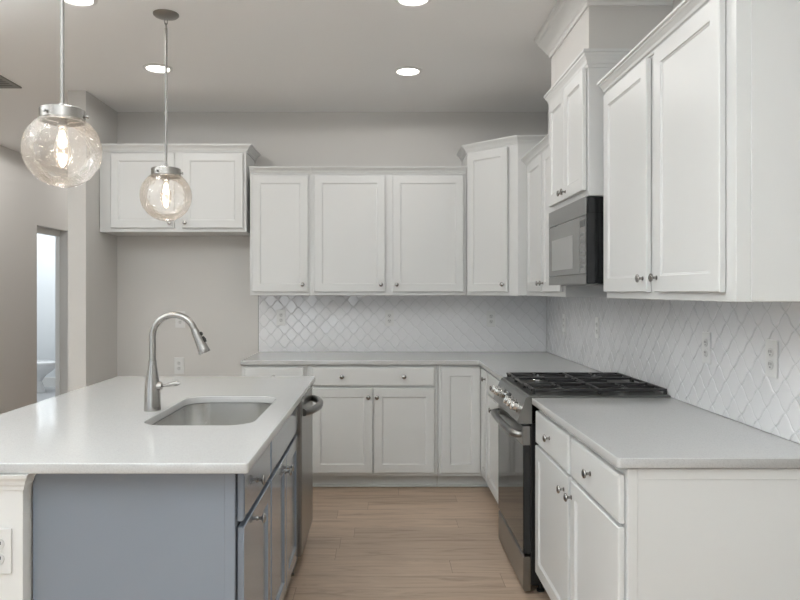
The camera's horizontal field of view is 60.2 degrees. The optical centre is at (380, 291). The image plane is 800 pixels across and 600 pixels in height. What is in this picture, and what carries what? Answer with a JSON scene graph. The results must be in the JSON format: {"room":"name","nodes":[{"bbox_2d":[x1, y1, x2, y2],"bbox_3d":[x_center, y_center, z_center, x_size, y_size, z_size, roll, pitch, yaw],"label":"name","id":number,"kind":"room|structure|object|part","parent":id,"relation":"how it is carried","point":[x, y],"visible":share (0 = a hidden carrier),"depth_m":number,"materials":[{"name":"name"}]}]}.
{"room":"kitchen","nodes":[
{"label":"kitchen","id":0,"kind":"room"},
{"bbox_2d":[0,145,67,413],"bbox_3d":[-3.825,-0.023,3.275,0.130,2.846,13.850,0,0,0],"label":"wall","id":1,"kind":"structure","parent":0,"point":[27,203],"depth_m":7.24,"materials":[{"name":"grey paint"}]},
{"bbox_2d":[37,227,59,395],"bbox_3d":[-3.885,0.305,7.920,0.050,2.190,0.900,0,0,0],"label":"door frame","id":2,"kind":"structure","parent":1,"relation":"in","point":[44,231],"depth_m":8.29,"materials":[{"name":"white paint"}]},
{"bbox_2d":[37,234,54,376],"bbox_3d":[-4.755,-0.023,10.165,1.730,2.846,0.070,0,0,0],"label":"wall","id":3,"kind":"structure","parent":0,"point":[45,243],"depth_m":10.13,"materials":[{"name":"white paint"}]},
{"bbox_2d":[42,377,54,386],"bbox_3d":[-4.755,1.330,10.120,1.730,0.140,0.020,0,0,0],"label":"baseboard","id":4,"kind":"structure","parent":3,"relation":"attached to","point":[47,381],"depth_m":10.11,"materials":[{"name":"white paint"}]},
{"bbox_2d":[68,91,116,391],"bbox_3d":[-2.190,-0.023,7.585,0.130,2.846,5.230,0,0,0],"label":"wall","id":5,"kind":"structure","parent":0,"point":[92,253],"depth_m":5.05,"materials":[{"name":"grey paint"}]},
{"bbox_2d":[0,0,557,170],"bbox_3d":[-2.130,-1.496,3.350,7.240,0.100,14.000,0,0,0],"label":"ceiling","id":6,"kind":"structure","parent":0,"point":[223,55],"depth_m":4.25,"materials":[{"name":"white paint"}]},
{"bbox_2d":[0,75,21,87],"bbox_3d":[-2.760,-1.440,4.600,0.440,0.009,0.560,0,0,0],"label":"ceiling vent","id":7,"kind":"object","parent":6,"relation":"in","point":[4,82],"visible":1,"depth_m":4.79,"materials":[{"name":"grey metal"}]},
{"bbox_2d":[20,0,102,187],"bbox_3d":[-1.120,-0.905,2.426,0.262,1.079,0.262,0,0,0],"label":"pendant light","id":8,"kind":"object","parent":6,"relation":"hanging from","point":[61,115],"visible":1,"depth_m":2.44,"materials":[{"name":"clear glass"}]},
{"bbox_3d":[-1.120,-0.495,2.426,0.262,0.259,0.262,0,0,0],"label":"lamp shade","id":9,"kind":"part","parent":8,"relation":"part of","materials":[{"name":"clear glass"}]},
{"bbox_3d":[-1.120,-1.005,2.426,0.013,0.732,0.013,0,0,0],"label":"rod","id":10,"kind":"part","parent":8,"relation":"part of","materials":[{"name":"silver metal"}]},
{"bbox_3d":[-1.120,-0.506,2.426,0.058,0.140,0.058,0,0,0],"label":"bulb","id":11,"kind":"part","parent":8,"relation":"part of","materials":[{"name":"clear glass"}]},
{"bbox_2d":[64,0,97,6],"bbox_3d":[-1.497,-1.441,3.400,0.188,0.010,0.188,0,0,0],"label":"recessed light","id":12,"kind":"object","parent":6,"relation":"in","point":[83,3],"visible":0.96,"depth_m":3.44,"materials":[{"name":"white paint"}]},
{"bbox_2d":[143,63,172,72],"bbox_3d":[-1.443,-1.441,4.464,0.188,0.010,0.188,0,0,0],"label":"recessed light","id":13,"kind":"object","parent":6,"relation":"in","point":[152,67],"visible":0.92,"depth_m":4.45,"materials":[{"name":"white paint"}]},
{"bbox_2d":[139,9,191,220],"bbox_3d":[-1.120,-0.905,3.595,0.262,1.079,0.262,0,0,0],"label":"pendant light","id":14,"kind":"object","parent":6,"relation":"hanging from","point":[166,173],"visible":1,"depth_m":3.60,"materials":[{"name":"clear glass"}]},
{"bbox_3d":[-1.120,-0.495,3.595,0.262,0.259,0.262,0,0,0],"label":"lamp shade","id":15,"kind":"part","parent":14,"relation":"part of","materials":[{"name":"clear glass"}]},
{"bbox_3d":[-1.120,-1.005,3.595,0.013,0.732,0.013,0,0,0],"label":"rod","id":16,"kind":"part","parent":14,"relation":"part of","materials":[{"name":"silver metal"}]},
{"bbox_3d":[-1.120,-0.506,3.595,0.058,0.140,0.058,0,0,0],"label":"bulb","id":17,"kind":"part","parent":14,"relation":"part of","materials":[{"name":"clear glass"}]},
{"bbox_2d":[394,66,421,75],"bbox_3d":[0.177,-1.441,4.520,0.188,0.010,0.188,0,0,0],"label":"recessed light","id":18,"kind":"object","parent":6,"relation":"in","point":[405,70],"visible":1,"depth_m":4.50,"materials":[{"name":"white paint"}]},
{"bbox_2d":[394,0,430,6],"bbox_3d":[0.158,-1.441,3.400,0.188,0.010,0.188,0,0,0],"label":"recessed light","id":19,"kind":"object","parent":6,"relation":"in","point":[410,3],"visible":1,"depth_m":3.44,"materials":[{"name":"white paint"}]},
{"bbox_2d":[37,387,550,599],"bbox_3d":[-2.130,1.437,3.350,7.240,0.086,14.000,0,0,0],"label":"floor","id":20,"kind":"structure","parent":0,"point":[362,543],"depth_m":3.76,"materials":[{"name":"brown wood"}]},
{"bbox_2d":[0,474,35,599],"bbox_3d":[-1.090,0.958,2.927,0.182,0.880,1.966,0,0,0],"label":"wall","id":21,"kind":"structure","parent":20,"relation":"on","point":[16,490],"depth_m":1.97,"materials":[{"name":"white paint"}]},
{"bbox_2d":[0,528,11,573],"bbox_3d":[-1.085,0.738,1.960,0.070,0.128,0.010,0,0,0],"label":"wall outlet","id":22,"kind":"object","parent":21,"relation":"attached to","point":[5,533],"visible":1,"depth_m":1.96,"materials":[{"name":"white plastic"}]},
{"bbox_2d":[0,539,3,549],"bbox_3d":[-1.085,0.717,1.957,0.033,0.033,0.003,0,0,0],"label":"socket","id":23,"kind":"object","parent":22,"relation":"attached to","point":[1,540],"depth_m":1.96,"materials":[{"name":"grey plastic"}]},
{"bbox_2d":[0,553,3,564],"bbox_3d":[-1.085,0.759,1.957,0.033,0.033,0.003,0,0,0],"label":"socket","id":24,"kind":"object","parent":22,"relation":"attached to","point":[1,554],"depth_m":1.96,"materials":[{"name":"grey plastic"}]},
{"bbox_2d":[37,360,54,392],"bbox_3d":[-4.833,1.012,9.550,0.714,0.773,0.420,0,0,0],"label":"toilet","id":25,"kind":"object","parent":20,"relation":"on","point":[44,367],"visible":0.23,"depth_m":9.48,"materials":[{"name":"white ceramic"}]},
{"bbox_3d":[-4.730,0.988,9.550,0.508,0.043,0.384,0,0,0],"label":"seat","id":26,"kind":"part","parent":25,"relation":"part of","materials":[{"name":"white ceramic"}]},
{"bbox_2d":[33,444,270,599],"bbox_3d":[-0.694,0.958,2.268,0.638,0.880,0.528,0,0,0],"label":"base cabinet","id":27,"kind":"object","parent":20,"relation":"on","point":[96,536],"visible":0.91,"depth_m":2.01,"materials":[{"name":"blue paint"}]},
{"bbox_3d":[-0.719,0.959,2.008,0.588,0.878,0.008,0,0,0],"label":"panel","id":28,"kind":"part","parent":27,"relation":"part of","materials":[{"name":"blue paint"}]},
{"bbox_3d":[-0.412,0.606,2.275,0.019,0.140,0.490,0,0,0],"label":"drawer","id":29,"kind":"part","parent":27,"relation":"part of","materials":[{"name":"blue paint"}]},
{"bbox_3d":[-0.412,0.985,2.275,0.019,0.582,0.490,0,0,0],"label":"door","id":30,"kind":"part","parent":27,"relation":"part of","materials":[{"name":"blue paint"}]},
{"bbox_3d":[-0.389,0.612,2.242,0.028,0.032,0.032,0,0,0],"label":"knob","id":31,"kind":"part","parent":27,"relation":"part of","materials":[{"name":"silver metal"}]},
{"bbox_3d":[-0.389,0.738,2.247,0.028,0.032,0.032,0,0,0],"label":"knob","id":32,"kind":"part","parent":27,"relation":"part of","materials":[{"name":"silver metal"}]},
{"bbox_2d":[241,365,306,375],"bbox_3d":[-0.753,0.958,5.185,0.464,0.880,0.730,0,0,0],"label":"base cabinet","id":33,"kind":"object","parent":20,"relation":"on","point":[246,370],"visible":0.07,"depth_m":4.85,"materials":[{"name":"white paint"}]},
{"bbox_2d":[267,406,297,599],"bbox_3d":[-0.693,0.958,2.947,0.635,0.880,0.826,0,0,0],"label":"base cabinet","id":34,"kind":"object","parent":20,"relation":"on","point":[283,478],"visible":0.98,"depth_m":2.88,"materials":[{"name":"blue paint"}]},
{"bbox_2d":[0,376,314,473],"bbox_3d":[-0.943,0.501,2.955,1.134,0.030,2.009,0,0,0],"label":"countertop","id":35,"kind":"structure","parent":34,"relation":"on","point":[104,427],"depth_m":2.41,"materials":[{"name":"stone"}]},
{"bbox_2d":[144,312,209,411],"bbox_3d":[-0.833,0.284,2.818,0.269,0.403,0.071,0,0,0],"label":"faucet","id":36,"kind":"object","parent":35,"relation":"on","point":[152,395],"visible":1,"depth_m":2.81,"materials":[{"name":"silver metal"}]},
{"bbox_3d":[-0.906,0.386,2.816,0.027,0.034,0.034,0,0,0],"label":"handle","id":37,"kind":"part","parent":36,"relation":"part of","materials":[{"name":"silver metal"}]},
{"bbox_3d":[-0.854,0.376,2.802,0.088,0.026,0.020,0,0,21],"label":"lever","id":38,"kind":"part","parent":36,"relation":"part of","materials":[{"name":"silver metal"}]},
{"bbox_3d":[-0.849,0.182,2.820,0.196,0.199,0.027,0,0,0],"label":"spout","id":39,"kind":"part","parent":36,"relation":"part of","materials":[{"name":"silver metal"}]},
{"bbox_2d":[152,403,270,424],"bbox_3d":[-0.680,0.615,2.853,0.443,0.196,0.726,0,0,0],"label":"sink","id":40,"kind":"object","parent":35,"relation":"in","point":[197,413],"visible":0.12,"depth_m":3.20,"materials":[{"name":"silver metal"}]},
{"bbox_3d":[-0.412,0.985,2.743,0.019,0.582,0.397,0,0,0],"label":"door","id":41,"kind":"part","parent":34,"relation":"part of","materials":[{"name":"blue paint"}]},
{"bbox_3d":[-0.412,0.606,2.945,0.019,0.140,0.802,0,0,0],"label":"false drawer","id":42,"kind":"part","parent":34,"relation":"part of","materials":[{"name":"blue paint"}]},
{"bbox_3d":[-0.389,0.760,2.909,0.028,0.032,0.032,0,0,0],"label":"knob","id":43,"kind":"part","parent":34,"relation":"part of","materials":[{"name":"silver metal"}]},
{"bbox_3d":[-0.412,0.985,3.147,0.019,0.582,0.397,0,0,0],"label":"door","id":44,"kind":"part","parent":34,"relation":"part of","materials":[{"name":"blue paint"}]},
{"bbox_2d":[291,386,322,576],"bbox_3d":[-0.656,0.961,3.636,0.700,0.878,0.536,0,0,0],"label":"dishwasher","id":45,"kind":"object","parent":20,"relation":"on","point":[306,409],"visible":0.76,"depth_m":3.48,"materials":[{"name":"silver metal"}]},
{"bbox_3d":[-0.406,0.913,3.636,0.040,0.763,0.536,0,0,0],"label":"door","id":46,"kind":"part","parent":45,"relation":"part of","materials":[{"name":"silver metal"}]},
{"bbox_3d":[-0.351,0.597,3.636,0.092,0.038,0.481,0,0,0],"label":"handle","id":47,"kind":"part","parent":45,"relation":"part of","materials":[{"name":"silver metal"}]},
{"bbox_2d":[307,365,437,486],"bbox_3d":[-0.059,0.958,5.185,0.920,0.880,0.730,0,0,0],"label":"base cabinet","id":48,"kind":"object","parent":20,"relation":"on","point":[375,425],"visible":0.97,"depth_m":4.86,"materials":[{"name":"white paint"}]},
{"bbox_3d":[-0.273,0.979,4.857,0.425,0.594,0.019,0,0,0],"label":"door","id":49,"kind":"part","parent":48,"relation":"part of","materials":[{"name":"white paint"}]},
{"bbox_3d":[-0.054,0.599,4.857,0.861,0.130,0.019,0,0,0],"label":"drawer","id":50,"kind":"part","parent":48,"relation":"part of","materials":[{"name":"white paint"}]},
{"bbox_3d":[0.164,0.979,4.857,0.425,0.594,0.019,0,0,0],"label":"door","id":51,"kind":"part","parent":48,"relation":"part of","materials":[{"name":"white paint"}]},
{"bbox_2d":[437,365,489,486],"bbox_3d":[0.871,0.958,5.065,0.933,0.880,0.970,0,0,0],"label":"base cabinet","id":52,"kind":"object","parent":20,"relation":"on","point":[462,389],"visible":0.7,"depth_m":4.85,"materials":[{"name":"white paint"}]},
{"bbox_2d":[240,352,600,379],"bbox_3d":[0.175,0.501,4.715,2.327,0.030,1.687,0,0,0],"label":"countertop","id":53,"kind":"structure","parent":52,"relation":"on","point":[498,364],"depth_m":4.86,"materials":[{"name":"stone"}]},
{"bbox_3d":[0.562,0.905,4.857,0.272,0.742,0.019,0,0,0],"label":"door","id":54,"kind":"part","parent":52,"relation":"part of","materials":[{"name":"white paint"}]},
{"bbox_3d":[0.711,0.905,4.722,0.019,0.742,0.248,0,0,0],"label":"door","id":55,"kind":"part","parent":52,"relation":"part of","materials":[{"name":"white paint"}]},
{"bbox_2d":[487,372,499,502],"bbox_3d":[0.999,0.958,4.228,0.652,0.880,0.700,0,0,0],"label":"base cabinet","id":56,"kind":"object","parent":20,"relation":"on","point":[492,425],"visible":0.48,"depth_m":4.39,"materials":[{"name":"white paint"}]},
{"bbox_3d":[0.711,0.979,4.229,0.019,0.594,0.654,0,0,0],"label":"door","id":57,"kind":"part","parent":56,"relation":"part of","materials":[{"name":"white paint"}]},
{"bbox_3d":[0.711,0.599,4.229,0.019,0.130,0.654,0,0,0],"label":"drawer","id":58,"kind":"part","parent":56,"relation":"part of","materials":[{"name":"white paint"}]},
{"bbox_2d":[491,372,670,591],"bbox_3d":[0.962,0.925,3.516,0.735,0.951,0.708,0,0,0],"label":"gas range","id":59,"kind":"object","parent":20,"relation":"on","point":[515,414],"visible":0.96,"depth_m":3.32,"materials":[{"name":"silver metal"}]},
{"bbox_3d":[0.630,0.539,3.801,0.038,0.052,0.052,20,0,0],"label":"burner knob","id":60,"kind":"part","parent":59,"relation":"part of","materials":[{"name":"silver metal"}]},
{"bbox_3d":[0.630,0.539,3.716,0.038,0.052,0.052,20,0,0],"label":"burner knob","id":61,"kind":"part","parent":59,"relation":"part of","materials":[{"name":"silver metal"}]},
{"bbox_3d":[0.624,0.665,3.522,0.060,0.036,0.633,0,0,0],"label":"handle","id":62,"kind":"part","parent":59,"relation":"part of","materials":[{"name":"silver metal"}]},
{"bbox_3d":[0.630,0.539,3.426,0.038,0.052,0.052,20,0,0],"label":"burner knob","id":63,"kind":"part","parent":59,"relation":"part of","materials":[{"name":"silver metal"}]},
{"bbox_3d":[0.630,0.539,3.341,0.038,0.052,0.052,20,0,0],"label":"burner knob","id":64,"kind":"part","parent":59,"relation":"part of","materials":[{"name":"silver metal"}]},
{"bbox_3d":[0.671,0.665,3.522,0.037,0.089,0.682,0,0,0],"label":"rail","id":65,"kind":"part","parent":59,"relation":"part of","materials":[{"name":"silver metal"}]},
{"bbox_3d":[0.673,0.916,3.522,0.034,0.588,0.680,0,0,0],"label":"oven door","id":66,"kind":"part","parent":59,"relation":"part of","materials":[{"name":"black glass"}]},
{"bbox_3d":[0.673,1.303,3.522,0.034,0.158,0.680,0,0,0],"label":"storage drawer","id":67,"kind":"part","parent":59,"relation":"part of","materials":[{"name":"silver metal"}]},
{"bbox_3d":[0.630,0.539,3.256,0.038,0.052,0.052,20,0,0],"label":"burner knob","id":68,"kind":"part","parent":59,"relation":"part of","materials":[{"name":"silver metal"}]},
{"bbox_3d":[0.687,0.547,3.522,0.118,0.126,0.688,0,0,0],"label":"control panel","id":69,"kind":"part","parent":59,"relation":"part of","materials":[{"name":"silver metal"}]},
{"bbox_2d":[502,377,670,396],"bbox_3d":[1.004,0.481,3.516,0.649,0.007,0.708,0,0,0],"label":"cooktop","id":70,"kind":"object","parent":59,"relation":"in","point":[514,385],"depth_m":3.28,"materials":[{"name":"black metal"}]},
{"bbox_2d":[535,410,799,599],"bbox_3d":[0.999,0.958,2.587,0.652,0.880,1.129,0,0,0],"label":"base cabinet","id":71,"kind":"object","parent":20,"relation":"on","point":[604,531],"visible":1,"depth_m":2.03,"materials":[{"name":"white paint"}]},
{"bbox_3d":[0.687,0.610,2.869,0.028,0.032,0.032,0,0,0],"label":"knob","id":72,"kind":"part","parent":71,"relation":"part of","materials":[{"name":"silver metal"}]},
{"bbox_3d":[0.711,0.987,2.866,0.019,0.578,0.548,0,0,0],"label":"door","id":73,"kind":"part","parent":71,"relation":"part of","materials":[{"name":"white paint"}]},
{"bbox_3d":[0.711,0.614,2.866,0.019,0.144,0.548,0,0,0],"label":"drawer","id":74,"kind":"part","parent":71,"relation":"part of","materials":[{"name":"white paint"}]},
{"bbox_3d":[0.687,0.758,2.644,0.028,0.032,0.032,0,0,0],"label":"knob","id":75,"kind":"part","parent":71,"relation":"part of","materials":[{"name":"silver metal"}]},
{"bbox_3d":[0.687,0.758,2.540,0.028,0.032,0.032,0,0,0],"label":"knob","id":76,"kind":"part","parent":71,"relation":"part of","materials":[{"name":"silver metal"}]},
{"bbox_3d":[0.687,0.610,2.310,0.028,0.032,0.032,0,0,0],"label":"knob","id":77,"kind":"part","parent":71,"relation":"part of","materials":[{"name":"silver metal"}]},
{"bbox_3d":[0.711,0.987,2.299,0.019,0.578,0.518,0,0,0],"label":"door","id":78,"kind":"part","parent":71,"relation":"part of","materials":[{"name":"white paint"}]},
{"bbox_3d":[0.711,0.614,2.299,0.019,0.144,0.518,0,0,0],"label":"drawer","id":79,"kind":"part","parent":71,"relation":"part of","materials":[{"name":"white paint"}]},
{"bbox_2d":[532,398,799,467],"bbox_3d":[1.014,0.501,2.585,0.650,0.030,1.150,0,0,0],"label":"countertop","id":80,"kind":"structure","parent":71,"relation":"on","point":[626,432],"depth_m":2.35,"materials":[{"name":"stone"}]},
{"bbox_3d":[1.024,0.959,2.026,0.602,0.878,0.006,0,0,0],"label":"panel","id":81,"kind":"part","parent":71,"relation":"part of","materials":[{"name":"white paint"}]},
{"bbox_2d":[117,112,546,375],"bbox_3d":[-0.393,-0.023,5.630,3.465,2.846,0.140,0,0,0],"label":"wall","id":82,"kind":"structure","parent":0,"point":[207,278],"depth_m":5.56,"materials":[{"name":"grey paint"}]},
{"bbox_2d":[174,357,183,373],"bbox_3d":[-1.625,0.597,5.554,0.078,0.132,0.010,0,0,0],"label":"wall outlet","id":83,"kind":"object","parent":82,"relation":"attached to","point":[178,361],"visible":1,"depth_m":5.55,"materials":[{"name":"white plastic"}]},
{"bbox_2d":[100,144,259,235],"bbox_3d":[-1.546,-0.776,5.354,1.149,0.657,0.407,0,0,0],"label":"upper cabinet","id":84,"kind":"object","parent":82,"relation":"attached to","point":[217,176],"visible":0.94,"depth_m":5.19,"materials":[{"name":"white paint"}]},
{"bbox_3d":[-1.792,-0.758,5.188,0.476,0.563,0.019,0,0,0],"label":"door","id":85,"kind":"part","parent":84,"relation":"part of","materials":[{"name":"white paint"}]},
{"bbox_3d":[-1.546,-1.077,5.355,1.149,0.055,0.400,0,0,0],"label":"crown moulding","id":86,"kind":"part","parent":84,"relation":"part of","materials":[{"name":"white paint"}]},
{"bbox_3d":[-1.266,-0.758,5.188,0.456,0.563,0.019,0,0,0],"label":"door","id":87,"kind":"part","parent":84,"relation":"part of","materials":[{"name":"white paint"}]},
{"bbox_2d":[175,311,184,327],"bbox_3d":[-1.617,0.225,5.554,0.078,0.132,0.010,0,0,0],"label":"wall outlet","id":88,"kind":"object","parent":82,"relation":"attached to","point":[179,323],"visible":0.65,"depth_m":5.55,"materials":[{"name":"white plastic"}]},
{"bbox_2d":[249,166,310,294],"bbox_3d":[-0.762,-0.455,5.369,0.462,0.970,0.377,0,0,0],"label":"upper cabinet","id":89,"kind":"object","parent":82,"relation":"attached to","point":[280,196],"visible":0.98,"depth_m":5.22,"materials":[{"name":"white paint"}]},
{"bbox_3d":[-0.762,-0.915,5.207,0.462,0.050,0.045,0,0,0],"label":"crown moulding","id":90,"kind":"part","parent":89,"relation":"part of","materials":[{"name":"white paint"}]},
{"bbox_2d":[310,166,466,294],"bbox_3d":[0.059,-0.455,5.369,1.178,0.970,0.377,0,0,0],"label":"upper cabinet","id":91,"kind":"object","parent":82,"relation":"attached to","point":[376,230],"visible":1,"depth_m":5.22,"materials":[{"name":"white paint"}]},
{"bbox_3d":[-0.237,-0.438,5.218,0.534,0.879,0.019,0,0,0],"label":"door","id":92,"kind":"part","parent":91,"relation":"part of","materials":[{"name":"white paint"}]},
{"bbox_3d":[0.059,-0.915,5.207,1.178,0.050,0.045,0,0,0],"label":"crown moulding","id":93,"kind":"part","parent":91,"relation":"part of","materials":[{"name":"white paint"}]},
{"bbox_3d":[0.356,-0.438,5.218,0.536,0.879,0.019,0,0,0],"label":"door","id":94,"kind":"part","parent":91,"relation":"part of","materials":[{"name":"white paint"}]},
{"bbox_2d":[258,295,545,351],"bbox_3d":[0.171,0.258,5.554,2.318,0.452,0.010,0,0,0],"label":"tile backsplash","id":95,"kind":"structure","parent":82,"relation":"attached to","point":[313,323],"depth_m":5.55,"materials":[{"name":"white tile"}]},
{"bbox_3d":[-0.987,0.258,5.554,0.004,0.452,0.010,0,0,0],"label":"edge trim","id":96,"kind":"part","parent":95,"relation":"part of","materials":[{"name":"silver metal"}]},
{"bbox_2d":[277,310,284,325],"bbox_3d":[-0.804,0.210,5.546,0.070,0.128,0.010,0,0,0],"label":"wall outlet","id":97,"kind":"object","parent":95,"relation":"attached to","point":[280,313],"visible":1,"depth_m":5.54,"materials":[{"name":"white plastic"}]},
{"bbox_2d":[385,310,393,325],"bbox_3d":[0.068,0.215,5.546,0.070,0.128,0.010,0,0,0],"label":"wall outlet","id":98,"kind":"object","parent":95,"relation":"attached to","point":[389,314],"visible":1,"depth_m":5.54,"materials":[{"name":"white plastic"}]},
{"bbox_2d":[487,311,494,326],"bbox_3d":[0.885,0.220,5.546,0.070,0.128,0.010,0,0,0],"label":"wall outlet","id":99,"kind":"object","parent":95,"relation":"attached to","point":[490,314],"visible":1,"depth_m":5.54,"materials":[{"name":"white plastic"}]},
{"bbox_2d":[457,135,545,295],"bbox_3d":[0.974,-0.537,5.212,0.727,1.135,0.691,0,0,0],"label":"upper cabinet","id":100,"kind":"object","parent":82,"relation":"attached to","point":[496,176],"visible":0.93,"depth_m":5.01,"materials":[{"name":"white paint"}]},
{"bbox_3d":[0.783,-0.517,5.081,0.019,1.039,0.360,0,0,-45],"label":"door","id":101,"kind":"part","parent":100,"relation":"part of","materials":[{"name":"white paint"}]},
{"bbox_3d":[0.898,-1.077,5.136,1.003,0.055,0.299,0,0,45],"label":"crown moulding","id":102,"kind":"part","parent":100,"relation":"part of","materials":[{"name":"white paint"}]},
{"bbox_2d":[551,6,671,86],"bbox_3d":[1.148,-1.277,3.522,0.384,0.338,0.700,0,0,0],"label":"wall","id":103,"kind":"structure","parent":0,"point":[599,27],"depth_m":3.17,"materials":[{"name":"grey paint"}]},
{"bbox_2d":[544,49,651,211],"bbox_3d":[1.121,-0.773,3.522,0.432,0.664,0.768,0,0,0],"label":"upper cabinet","id":104,"kind":"object","parent":103,"relation":"attached to","point":[575,101],"visible":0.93,"depth_m":3.28,"materials":[{"name":"white paint"}]},
{"bbox_3d":[0.943,-0.753,3.685,0.019,0.567,0.318,0,0,0],"label":"door","id":105,"kind":"part","parent":104,"relation":"part of","materials":[{"name":"white paint"}]},
{"bbox_3d":[0.943,-0.753,3.358,0.019,0.567,0.324,0,0,0],"label":"door","id":106,"kind":"part","parent":104,"relation":"part of","materials":[{"name":"white paint"}]},
{"bbox_2d":[549,196,603,285],"bbox_3d":[1.138,-0.234,3.519,0.396,0.408,0.698,0,0,0],"label":"microwave","id":107,"kind":"object","parent":104,"relation":"attached to","point":[576,229],"visible":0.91,"depth_m":3.30,"materials":[{"name":"silver"}]},
{"bbox_3d":[0.944,-0.217,3.571,0.005,0.271,0.593,0,0,0],"label":"door","id":108,"kind":"part","parent":107,"relation":"part of","materials":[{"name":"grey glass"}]},
{"bbox_3d":[0.944,-0.217,3.223,0.005,0.271,0.096,0,0,0],"label":"control panel","id":109,"kind":"part","parent":107,"relation":"part of","materials":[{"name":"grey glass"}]},
{"bbox_3d":[1.129,-1.067,3.522,0.415,0.075,0.768,0,0,0],"label":"crown moulding","id":110,"kind":"part","parent":104,"relation":"part of","materials":[{"name":"white paint"}]},
{"bbox_2d":[534,0,673,57],"bbox_3d":[1.107,-1.378,3.522,0.461,0.132,0.858,0,0,0],"label":"trim","id":111,"kind":"structure","parent":103,"relation":"attached to","point":[565,14],"depth_m":3.44,"materials":[{"name":"white paint"}]},
{"bbox_2d":[547,0,771,433],"bbox_3d":[1.415,-0.023,1.025,0.150,2.846,9.350,0,0,0],"label":"wall","id":112,"kind":"structure","parent":0,"point":[676,3],"depth_m":3.17,"materials":[{"name":"grey paint"}]},
{"bbox_2d":[521,133,606,296],"bbox_3d":[1.163,-0.455,4.390,0.349,0.970,1.026,0,0,0],"label":"upper cabinet","id":113,"kind":"object","parent":112,"relation":"attached to","point":[536,160],"visible":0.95,"depth_m":4.42,"materials":[{"name":"white paint"}]},
{"bbox_3d":[1.026,-0.438,4.595,0.019,0.879,0.427,0,0,0],"label":"door","id":114,"kind":"part","parent":113,"relation":"part of","materials":[{"name":"white paint"}]},
{"bbox_3d":[1.016,-0.915,4.390,0.045,0.050,1.026,0,0,0],"label":"crown moulding","id":115,"kind":"part","parent":113,"relation":"part of","materials":[{"name":"white paint"}]},
{"bbox_3d":[1.026,-0.438,4.136,0.019,0.879,0.437,0,0,0],"label":"door","id":116,"kind":"part","parent":113,"relation":"part of","materials":[{"name":"white paint"}]},
{"bbox_2d":[546,296,799,443],"bbox_3d":[1.335,0.228,3.780,0.010,0.512,3.536,0,0,0],"label":"tile backsplash","id":117,"kind":"structure","parent":112,"relation":"attached to","point":[656,342],"depth_m":2.89,"materials":[{"name":"white tile"}]},
{"bbox_2d":[563,314,565,331],"bbox_3d":[1.326,0.228,5.000,0.010,0.128,0.070,0,0,0],"label":"wall outlet","id":118,"kind":"object","parent":117,"relation":"attached to","point":[564,315],"visible":1,"depth_m":4.98,"materials":[{"name":"white plastic"}]},
{"bbox_2d":[595,317,598,338],"bbox_3d":[1.326,0.224,4.235,0.010,0.128,0.070,0,0,0],"label":"wall outlet","id":119,"kind":"object","parent":117,"relation":"attached to","point":[596,318],"visible":1,"depth_m":4.23,"materials":[{"name":"white plastic"}]},
{"bbox_2d":[702,332,710,363],"bbox_3d":[1.326,0.230,2.813,0.010,0.128,0.070,0,0,0],"label":"wall outlet","id":120,"kind":"object","parent":117,"relation":"attached to","point":[706,336],"visible":1,"depth_m":2.81,"materials":[{"name":"white plastic"}]},
{"bbox_2d":[703,339,707,346],"bbox_3d":[1.323,0.209,2.813,0.003,0.033,0.033,0,0,0],"label":"socket","id":121,"kind":"object","parent":120,"relation":"attached to","point":[705,341],"depth_m":2.81,"materials":[{"name":"grey plastic"}]},
{"bbox_2d":[703,349,707,356],"bbox_3d":[1.323,0.251,2.813,0.003,0.033,0.033,0,0,0],"label":"socket","id":122,"kind":"object","parent":120,"relation":"attached to","point":[705,351],"depth_m":2.81,"materials":[{"name":"grey plastic"}]},
{"bbox_2d":[765,339,777,378],"bbox_3d":[1.326,0.228,2.344,0.010,0.128,0.070,0,0,0],"label":"wall outlet","id":123,"kind":"object","parent":117,"relation":"attached to","point":[771,346],"visible":1,"depth_m":2.34,"materials":[{"name":"white plastic"}]},
{"bbox_2d":[767,348,773,356],"bbox_3d":[1.323,0.207,2.344,0.003,0.033,0.033,0,0,0],"label":"socket","id":124,"kind":"object","parent":123,"relation":"attached to","point":[770,351],"depth_m":2.34,"materials":[{"name":"grey plastic"}]},
{"bbox_2d":[767,360,773,369],"bbox_3d":[1.323,0.249,2.344,0.003,0.033,0.033,0,0,0],"label":"socket","id":125,"kind":"object","parent":123,"relation":"attached to","point":[770,363],"depth_m":2.34,"materials":[{"name":"grey plastic"}]},
{"bbox_2d":[597,0,799,301],"bbox_3d":[1.155,-0.457,2.538,0.363,0.974,1.185,0,0,0],"label":"upper cabinet","id":126,"kind":"object","parent":112,"relation":"attached to","point":[702,133],"visible":1,"depth_m":2.13,"materials":[{"name":"white paint"}]},
{"bbox_3d":[1.012,-0.441,2.860,0.019,0.886,0.501,0,0,0],"label":"door","id":127,"kind":"part","parent":126,"relation":"part of","materials":[{"name":"white paint"}]},
{"bbox_3d":[0.988,-0.050,2.640,0.028,0.032,0.032,0,0,0],"label":"knob","id":128,"kind":"part","parent":126,"relation":"part of","materials":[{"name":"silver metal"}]},
{"bbox_3d":[0.988,-0.050,2.508,0.028,0.032,0.032,0,0,0],"label":"knob","id":129,"kind":"part","parent":126,"relation":"part of","materials":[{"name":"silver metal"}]},
{"bbox_3d":[1.157,-0.917,2.538,0.357,0.054,1.185,0,0,0],"label":"crown moulding","id":130,"kind":"part","parent":126,"relation":"part of","materials":[{"name":"white paint"}]},
{"bbox_3d":[1.012,-0.441,2.291,0.019,0.886,0.492,0,0,0],"label":"door","id":131,"kind":"part","parent":126,"relation":"part of","materials":[{"name":"white paint"}]},
{"bbox_3d":[1.200,-0.430,1.988,0.269,0.916,0.004,0,0,0],"label":"panel","id":132,"kind":"part","parent":126,"relation":"part of","materials":[{"name":"white paint"}]}
]}

